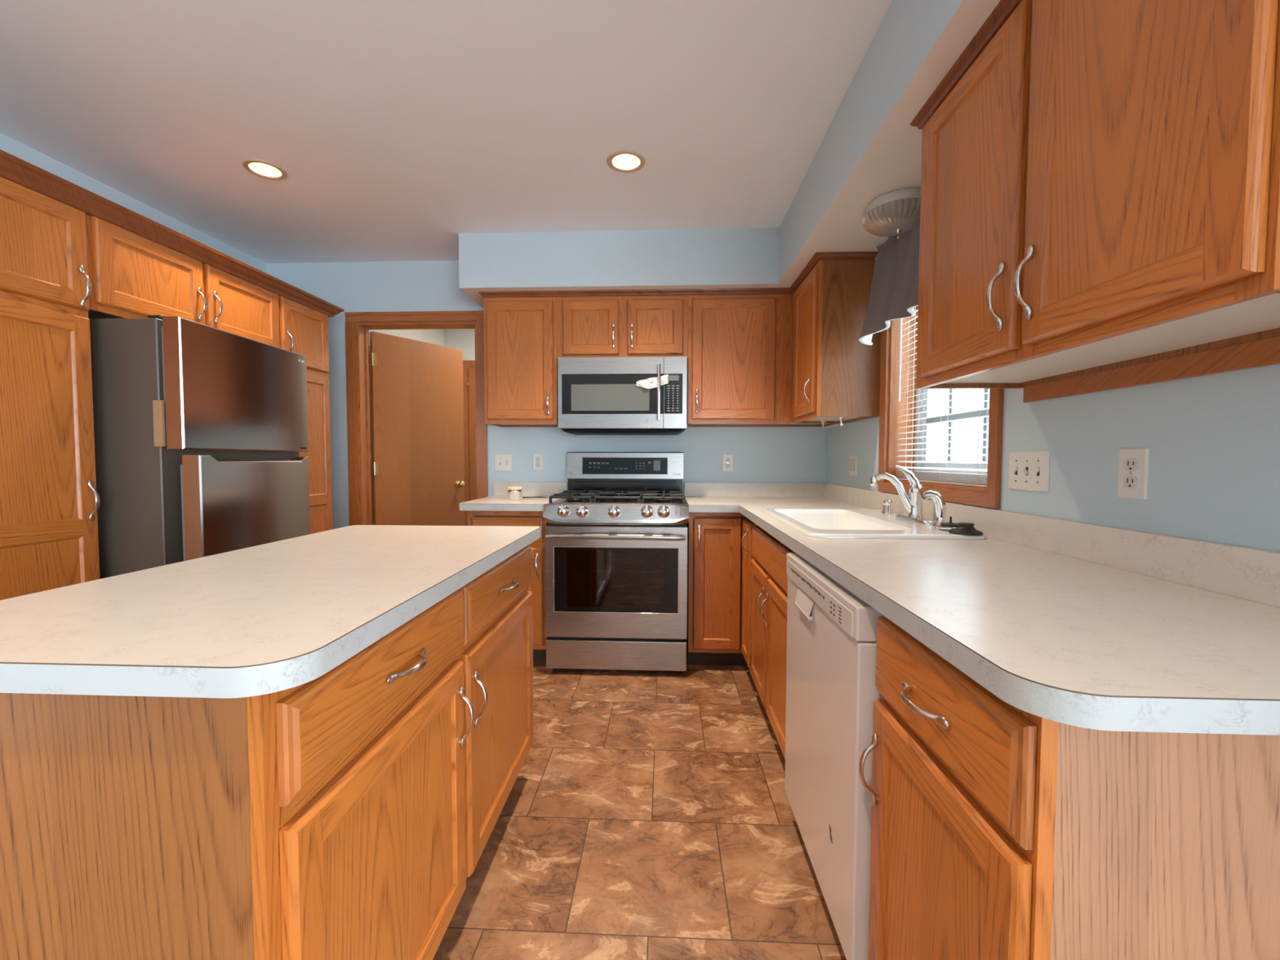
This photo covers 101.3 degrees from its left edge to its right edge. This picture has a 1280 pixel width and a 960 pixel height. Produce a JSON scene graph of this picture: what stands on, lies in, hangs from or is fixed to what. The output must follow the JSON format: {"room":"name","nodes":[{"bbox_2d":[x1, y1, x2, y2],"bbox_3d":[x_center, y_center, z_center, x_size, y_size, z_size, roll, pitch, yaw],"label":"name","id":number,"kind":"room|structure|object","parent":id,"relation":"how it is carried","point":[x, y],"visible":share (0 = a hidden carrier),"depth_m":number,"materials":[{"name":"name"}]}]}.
{"room":"kitchen","nodes":[
{"label":"kitchen","id":0,"kind":"room"},
{"bbox_2d":[0,133,266,273],"bbox_3d":[-2.777,-0.039,-0.942,0.100,2.471,9.063,0,2,3],"label":"wall","id":1,"kind":"structure","parent":0,"point":[7,144],"depth_m":2.56,"materials":[{"name":"blue paint"}]},
{"bbox_2d":[85,214,279,347],"bbox_3d":[-2.238,-0.810,2.361,0.659,0.346,0.936,0,2,3],"label":"upper cabinet","id":2,"kind":"object","parent":1,"relation":"attached to","point":[131,275],"visible":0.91,"depth_m":2.16,"materials":[{"name":"brown wood"}]},
{"bbox_2d":[368,328,475,524],"bbox_3d":[-0.756,-0.251,4.375,2.520,2.471,1.517,0,2,3],"label":"wall","id":3,"kind":"structure","parent":0,"point":[464,340],"depth_m":5.01,"materials":[{"name":"paint"}]},
{"bbox_2d":[462,360,476,525],"bbox_3d":[-1.267,-0.093,5.033,0.900,2.100,0.060,0,2,3],"label":"door","id":4,"kind":"structure","parent":3,"relation":"in","point":[468,366],"depth_m":5.04,"materials":[{"name":"brown wood"}]},
{"bbox_2d":[0,0,892,263],"bbox_3d":[0.750,-1.363,-0.341,7.080,0.140,10.700,0,2,3],"label":"ceiling","id":5,"kind":"structure","parent":0,"point":[398,130],"depth_m":1.97,"materials":[{"name":"paint"}]},
{"bbox_2d":[242,159,287,180],"bbox_3d":[-1.698,-1.464,2.376,0.168,0.124,0.168,0,2,3],"label":"recessed light","id":6,"kind":"object","parent":5,"relation":"in","point":[261,168],"visible":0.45,"depth_m":2.41,"materials":[{"name":"beige glass"}]},
{"bbox_2d":[607,150,644,172],"bbox_3d":[-0.061,-1.458,2.305,0.168,0.124,0.168,0,2,3],"label":"recessed light","id":7,"kind":"object","parent":5,"relation":"in","point":[622,161],"visible":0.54,"depth_m":2.35,"materials":[{"name":"beige glass"}]},
{"bbox_2d":[266,260,826,529],"bbox_3d":[-0.638,-0.217,3.551,3.952,2.471,0.120,0,2,3],"label":"wall","id":8,"kind":"structure","parent":0,"point":[761,455],"depth_m":3.49,"materials":[{"name":"blue paint"}]},
{"bbox_2d":[344,311,488,525],"bbox_3d":[-1.492,-0.053,3.589,0.952,2.136,0.140,0,2,3],"label":"trim","id":9,"kind":"structure","parent":8,"relation":"attached to","point":[357,324],"depth_m":3.52,"materials":[{"name":"brown wood"}]},
{"bbox_2d":[369,331,465,525],"bbox_3d":[-1.643,-0.030,3.984,0.101,2.033,0.765,2,3,34],"label":"door","id":10,"kind":"structure","parent":8,"relation":"in","point":[417,394],"depth_m":3.94,"materials":[{"name":"brown wood"}]},
{"bbox_2d":[494,453,512,471],"bbox_3d":[-0.912,-0.115,3.499,0.118,0.114,0.017,0,2,3],"label":"light switch","id":11,"kind":"object","parent":8,"relation":"attached to","point":[503,462],"visible":1,"depth_m":3.50,"materials":[{"name":"white plastic"}]},
{"bbox_2d":[483,297,558,426],"bbox_3d":[-0.713,-0.722,3.287,0.443,0.755,0.368,0,2,3],"label":"upper cabinet","id":12,"kind":"object","parent":8,"relation":"attached to","point":[521,360],"visible":0.97,"depth_m":3.14,"materials":[{"name":"brown wood"}]},
{"bbox_2d":[478,251,878,297],"bbox_3d":[0.107,-1.100,2.967,2.269,0.028,0.576,1,2,11],"label":"trim","id":13,"kind":"structure","parent":12,"relation":"attached to","point":[818,256],"depth_m":3.08,"materials":[{"name":"brown wood"}]},
{"bbox_2d":[493,481,568,495],"bbox_3d":[-0.727,0.059,3.495,0.493,0.090,0.018,0,2,3],"label":"backsplash","id":14,"kind":"structure","parent":8,"relation":"attached to","point":[500,487],"depth_m":3.49,"materials":[{"name":"laminate"}]},
{"bbox_2d":[532,453,543,471],"bbox_3d":[-0.679,-0.118,3.492,0.072,0.114,0.008,0,2,3],"label":"wall outlet","id":15,"kind":"object","parent":8,"relation":"attached to","point":[538,459],"visible":1,"depth_m":3.49,"materials":[{"name":"white plastic"}]},
{"bbox_2d":[556,295,688,358],"bbox_3d":[-0.100,-0.915,3.251,0.782,0.364,0.368,0,2,3],"label":"upper cabinet","id":16,"kind":"object","parent":8,"relation":"attached to","point":[637,326],"visible":0.99,"depth_m":3.11,"materials":[{"name":"brown wood"}]},
{"bbox_2d":[557,356,687,435],"bbox_3d":[-0.098,-0.507,3.241,0.760,0.443,0.418,0,2,3],"label":"microwave","id":17,"kind":"object","parent":16,"relation":"attached to","point":[597,395],"visible":1,"depth_m":3.09,"materials":[{"name":"silver metal"}]},
{"bbox_2d":[635,374,668,388],"bbox_3d":[0.071,-0.574,3.058,0.188,0.083,0.022,0,2,3],"label":"packet","id":18,"kind":"object","parent":17,"relation":"in","point":[649,383],"visible":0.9,"depth_m":3.06,"materials":[{"name":"white paper"}]},
{"bbox_2d":[722,453,733,471],"bbox_3d":[0.575,-0.113,3.434,0.072,0.114,0.008,0,2,3],"label":"wall outlet","id":19,"kind":"object","parent":8,"relation":"attached to","point":[727,459],"visible":1,"depth_m":3.43,"materials":[{"name":"white plastic"}]},
{"bbox_2d":[686,293,835,426],"bbox_3d":[0.747,-0.716,3.219,0.913,0.755,0.368,0,2,3],"label":"upper cabinet","id":20,"kind":"object","parent":8,"relation":"attached to","point":[740,346],"visible":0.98,"depth_m":3.08,"materials":[{"name":"brown wood"}]},
{"bbox_2d":[432,639,846,959],"bbox_3d":[0.743,1.208,-0.286,7.080,0.060,10.600,0,2,3],"label":"floor","id":21,"kind":"structure","parent":0,"point":[646,815],"depth_m":1.60,"materials":[{"name":"tile"}]},
{"bbox_2d":[0,176,100,599],"bbox_3d":[-2.275,0.070,1.627,0.659,2.046,0.600,0,2,3],"label":"tall cabinet","id":22,"kind":"object","parent":21,"relation":"on","point":[50,500],"visible":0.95,"depth_m":1.74,"materials":[{"name":"brown wood"}]},
{"bbox_2d":[0,149,344,317],"bbox_3d":[-2.235,-0.996,2.236,0.672,0.058,2.136,0,2,3],"label":"trim","id":23,"kind":"structure","parent":22,"relation":"attached to","point":[13,168],"depth_m":2.03,"materials":[{"name":"brown wood"}]},
{"bbox_2d":[89,315,310,578],"bbox_3d":[-2.049,0.218,2.344,0.869,1.694,0.750,0,2,3],"label":"refrigerator","id":24,"kind":"object","parent":21,"relation":"on","point":[229,474],"visible":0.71,"depth_m":1.98,"materials":[{"name":"grey metal"}]},
{"bbox_2d":[152,400,165,446],"bbox_3d":[-1.776,-0.209,1.937,0.034,0.170,0.012,0,2,3],"label":"wedge","id":25,"kind":"object","parent":24,"relation":"attached to","point":[157,405],"visible":1,"depth_m":1.93,"materials":[{"name":"brown wood"}]},
{"bbox_2d":[0,545,533,959],"bbox_3d":[-0.717,0.671,1.309,0.664,0.877,1.262,0,2,3],"label":"kitchen island","id":26,"kind":"object","parent":21,"relation":"on","point":[347,812],"visible":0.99,"depth_m":0.68,"materials":[{"name":"brown wood"}]},
{"bbox_2d":[0,524,540,697],"bbox_3d":[-0.741,0.213,1.284,0.702,0.038,1.298,0,2,3],"label":"island countertop","id":27,"kind":"structure","parent":26,"relation":"on","point":[279,615],"depth_m":0.85,"materials":[{"name":"laminate"}]},
{"bbox_2d":[278,295,332,533],"bbox_3d":[-2.208,0.012,3.070,0.659,2.046,0.412,0,2,3],"label":"tall cabinet","id":28,"kind":"object","parent":21,"relation":"on","point":[303,329],"visible":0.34,"depth_m":3.09,"materials":[{"name":"brown wood"}]},
{"bbox_2d":[467,511,548,662],"bbox_3d":[-0.724,0.595,3.195,0.442,0.877,0.660,0,2,3],"label":"base cabinet","id":29,"kind":"object","parent":21,"relation":"on","point":[504,518],"visible":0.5,"depth_m":2.90,"materials":[{"name":"brown wood"}]},
{"bbox_2d":[458,481,568,511],"bbox_3d":[-0.742,0.091,3.181,0.493,0.128,0.649,0,2,3],"label":"countertop","id":30,"kind":"structure","parent":29,"relation":"on","point":[500,501],"depth_m":3.19,"materials":[{"name":"laminate"}]},
{"bbox_2d":[506,486,522,499],"bbox_3d":[-0.758,0.078,3.180,0.094,0.077,0.094,0,2,3],"label":"jar","id":31,"kind":"object","parent":30,"relation":"on","point":[513,492],"visible":1,"depth_m":3.15,"materials":[{"name":"beige"}]},
{"bbox_2d":[522,496,547,497],"bbox_3d":[-0.655,0.108,3.283,0.158,0.010,0.021,0,2,0],"label":"spatula","id":32,"kind":"object","parent":30,"relation":"on","point":[532,496],"visible":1,"depth_m":3.28,"materials":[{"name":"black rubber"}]},
{"bbox_2d":[542,452,688,672],"bbox_3d":[-0.114,0.436,3.087,0.767,1.206,0.795,0,2,3],"label":"gas stove","id":33,"kind":"object","parent":21,"relation":"on","point":[616,540],"visible":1,"depth_m":2.79,"materials":[{"name":"silver metal"}]},
{"bbox_2d":[549,495,685,504],"bbox_3d":[-0.111,0.121,3.112,0.747,0.016,0.625,0,2,3],"label":"cooktop","id":34,"kind":"object","parent":33,"relation":"in","point":[681,501],"depth_m":2.93,"materials":[{"name":"black metal"}]},
{"bbox_2d":[685,511,755,667],"bbox_3d":[0.731,0.605,3.009,0.916,0.877,0.896,0,2,3],"label":"base cabinet","id":35,"kind":"object","parent":21,"relation":"on","point":[720,556],"visible":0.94,"depth_m":2.85,"materials":[{"name":"brown wood"}]},
{"bbox_2d":[684,482,1279,735],"bbox_3d":[0.683,0.143,1.990,0.919,0.128,2.896,0,2,3],"label":"countertop","id":36,"kind":"structure","parent":35,"relation":"on","point":[1077,624],"depth_m":0.89,"materials":[{"name":"laminate"}]},
{"bbox_2d":[761,508,985,552],"bbox_3d":[0.832,0.244,2.072,0.552,0.183,0.875,0,2,3],"label":"sink","id":37,"kind":"object","parent":36,"relation":"in","point":[859,523],"visible":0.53,"depth_m":2.05,"materials":[{"name":"white ceramic"}]},
{"bbox_2d":[881,499,893,513],"bbox_3d":[1.083,0.115,2.293,0.048,0.057,0.048,0,2,3],"label":"sink air gap","id":38,"kind":"object","parent":37,"relation":"on","point":[887,507],"visible":1,"depth_m":2.28,"materials":[{"name":"silver metal"}]},
{"bbox_2d":[923,490,946,526],"bbox_3d":[1.039,0.099,1.839,0.079,0.125,0.049,0,2,3],"label":"sprayer","id":39,"kind":"object","parent":37,"relation":"on","point":[939,500],"visible":0.84,"depth_m":1.83,"materials":[{"name":"silver metal"}]},
{"bbox_2d":[934,516,958,530],"bbox_3d":[1.037,0.144,1.751,0.095,0.043,0.095,0,2,3],"label":"strainer","id":40,"kind":"object","parent":37,"relation":"on","point":[944,526],"visible":0.72,"depth_m":1.74,"materials":[{"name":"silver metal"}]},
{"bbox_2d":[934,524,955,530],"bbox_3d":[1.037,0.160,1.751,0.091,0.010,0.091,-2,3,-42],"label":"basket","id":41,"kind":"object","parent":40,"relation":"on","point":[947,527],"depth_m":1.73,"materials":[{"name":"silver metal"}]},
{"bbox_2d":[948,522,983,535],"bbox_3d":[1.034,0.153,1.664,0.094,0.032,0.094,0,2,3],"label":"drain stopper","id":42,"kind":"object","parent":37,"relation":"on","point":[963,528],"visible":1,"depth_m":1.64,"materials":[{"name":"black rubber"}]},
{"bbox_2d":[870,465,935,524],"bbox_3d":[0.996,0.049,2.014,0.186,0.211,0.256,0,2,3],"label":"kitchen faucet","id":43,"kind":"object","parent":36,"relation":"on","point":[913,504],"visible":0.98,"depth_m":2.01,"materials":[{"name":"silver metal"}]},
{"bbox_2d":[749,524,795,759],"bbox_3d":[0.812,0.641,2.121,0.659,0.877,0.865,0,2,3],"label":"base cabinet","id":44,"kind":"object","parent":21,"relation":"on","point":[769,577],"visible":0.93,"depth_m":2.09,"materials":[{"name":"brown wood"}]},
{"bbox_2d":[784,552,882,959],"bbox_3d":[0.750,0.674,1.374,0.614,0.863,0.618,0,2,3],"label":"dishwasher","id":45,"kind":"object","parent":21,"relation":"on","point":[832,692],"visible":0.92,"depth_m":1.22,"materials":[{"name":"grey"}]},
{"bbox_2d":[858,614,1279,959],"bbox_3d":[0.755,0.694,0.837,0.665,0.877,0.446,0,2,3],"label":"base cabinet","id":46,"kind":"object","parent":21,"relation":"on","point":[1000,830],"visible":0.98,"depth_m":0.62,"materials":[{"name":"brown wood"}]},
{"bbox_2d":[458,0,1000,307],"bbox_3d":[0.009,-1.221,1.710,2.255,0.313,3.413,0,2,3],"label":"soffit","id":47,"kind":"structure","parent":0,"point":[870,148],"depth_m":2.40,"materials":[{"name":"blue paint"}]},
{"bbox_2d":[862,187,920,236],"bbox_3d":[1.005,-1.017,2.036,0.264,0.116,0.264,0,2,3],"label":"ceiling light","id":48,"kind":"object","parent":47,"relation":"attached to","point":[893,213],"visible":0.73,"depth_m":1.97,"materials":[{"name":"white glass"}]},
{"bbox_2d":[826,364,1279,552],"bbox_3d":[2.755,-0.132,1.626,3.248,2.471,3.413,0,2,3],"label":"wall","id":49,"kind":"structure","parent":0,"point":[1213,441],"depth_m":1.12,"materials":[{"name":"blue paint"}]},
{"bbox_2d":[791,259,880,423],"bbox_3d":[1.006,-0.700,2.816,0.358,0.755,0.520,0,2,3],"label":"upper cabinet","id":50,"kind":"object","parent":49,"relation":"attached to","point":[835,375],"visible":0.98,"depth_m":2.56,"materials":[{"name":"brown wood"}]},
{"bbox_2d":[820,417,844,429],"bbox_3d":[1.005,-0.296,2.751,0.032,0.045,0.321,0,2,3],"label":"towel holder","id":51,"kind":"object","parent":50,"relation":"attached to","point":[841,424],"visible":1,"depth_m":2.71,"materials":[{"name":"silver metal"}]},
{"bbox_2d":[848,454,857,475],"bbox_3d":[1.185,-0.082,2.922,0.010,0.114,0.115,0,2,3],"label":"rocker switch","id":52,"kind":"object","parent":49,"relation":"attached to","point":[852,458],"visible":1,"depth_m":2.91,"materials":[{"name":"white plastic"}]},
{"bbox_2d":[858,217,919,345],"bbox_3d":[1.054,-0.830,2.016,0.189,0.438,0.850,0,2,3],"label":"curtain valance","id":53,"kind":"object","parent":49,"relation":"attached to","point":[894,292],"visible":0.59,"depth_m":2.11,"materials":[{"name":"grey fabric"}]},
{"bbox_2d":[877,306,1004,508],"bbox_3d":[1.221,-0.463,2.071,0.170,1.070,0.906,0,2,3],"label":"window","id":54,"kind":"structure","parent":49,"relation":"in","point":[989,496],"depth_m":2.42,"materials":[{"name":"brown wood"}]},
{"bbox_2d":[895,306,989,487],"bbox_3d":[1.183,-0.455,2.063,0.044,0.937,0.755,0,2,3],"label":"window blind","id":55,"kind":"object","parent":54,"relation":"attached to","point":[899,473],"visible":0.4,"depth_m":2.06,"materials":[{"name":"white plastic"}]},
{"bbox_2d":[684,482,1279,607],"bbox_3d":[0.683,0.123,1.989,0.919,0.090,2.896,0,2,3],"label":"backsplash","id":56,"kind":"structure","parent":49,"relation":"attached to","point":[1250,574],"depth_m":1.23,"materials":[{"name":"laminate"}]},
{"bbox_2d":[1008,451,1050,493],"bbox_3d":[1.116,-0.025,1.516,0.017,0.114,0.164,0,2,3],"label":"light switch","id":57,"kind":"object","parent":49,"relation":"attached to","point":[1029,471],"visible":1,"depth_m":1.50,"materials":[{"name":"white plastic"}]},
{"bbox_2d":[915,0,1279,388],"bbox_3d":[0.925,-0.629,1.081,0.358,0.755,0.918,0,2,3],"label":"upper cabinet","id":58,"kind":"object","parent":49,"relation":"attached to","point":[1100,184],"visible":1,"depth_m":0.91,"materials":[{"name":"brown wood"}]},
{"bbox_2d":[910,0,1022,128],"bbox_3d":[0.941,-1.021,1.065,0.326,0.028,0.968,0,2,3],"label":"trim","id":59,"kind":"structure","parent":58,"relation":"on","point":[1004,9],"depth_m":1.28,"materials":[{"name":"brown wood"}]},
{"bbox_2d":[1022,336,1279,402],"bbox_3d":[1.096,-0.229,1.089,0.016,0.044,0.855,0,2,3],"label":"trim","id":60,"kind":"structure","parent":58,"relation":"attached to","point":[1266,352],"depth_m":1.08,"materials":[{"name":"brown wood"}]},
{"bbox_2d":[1117,447,1149,499],"bbox_3d":[1.104,-0.015,1.177,0.008,0.114,0.072,0,2,3],"label":"wall outlet","id":61,"kind":"object","parent":49,"relation":"attached to","point":[1134,463],"visible":1,"depth_m":1.17,"materials":[{"name":"white plastic"}]},
{"bbox_2d":[1123,475,1137,488],"bbox_3d":[1.101,0.005,1.178,0.002,0.028,0.033,0,2,3],"label":"socket","id":62,"kind":"object","parent":61,"relation":"attached to","point":[1129,482],"depth_m":1.18,"materials":[{"name":"beige plastic"}]},
{"bbox_2d":[1124,458,1137,471],"bbox_3d":[1.101,-0.034,1.177,0.002,0.028,0.033,0,2,3],"label":"socket","id":63,"kind":"object","parent":61,"relation":"attached to","point":[1130,464],"depth_m":1.18,"materials":[{"name":"beige plastic"}]},
{"label":"outside","id":64,"kind":"structure","parent":0,"visible":0},
{"bbox_3d":[21.539,1.041,19.199,38.748,0.020,39.750,0,2,3],"label":"ground","id":65,"kind":"structure","parent":64,"visible":0},
{"bbox_2d":[930,388,984,461],"bbox_3d":[8.903,-2.215,8.261,5.400,7.320,17.300,0,2,3],"label":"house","id":66,"kind":"structure","parent":65,"relation":"on","point":[972,392],"depth_m":11.02,"materials":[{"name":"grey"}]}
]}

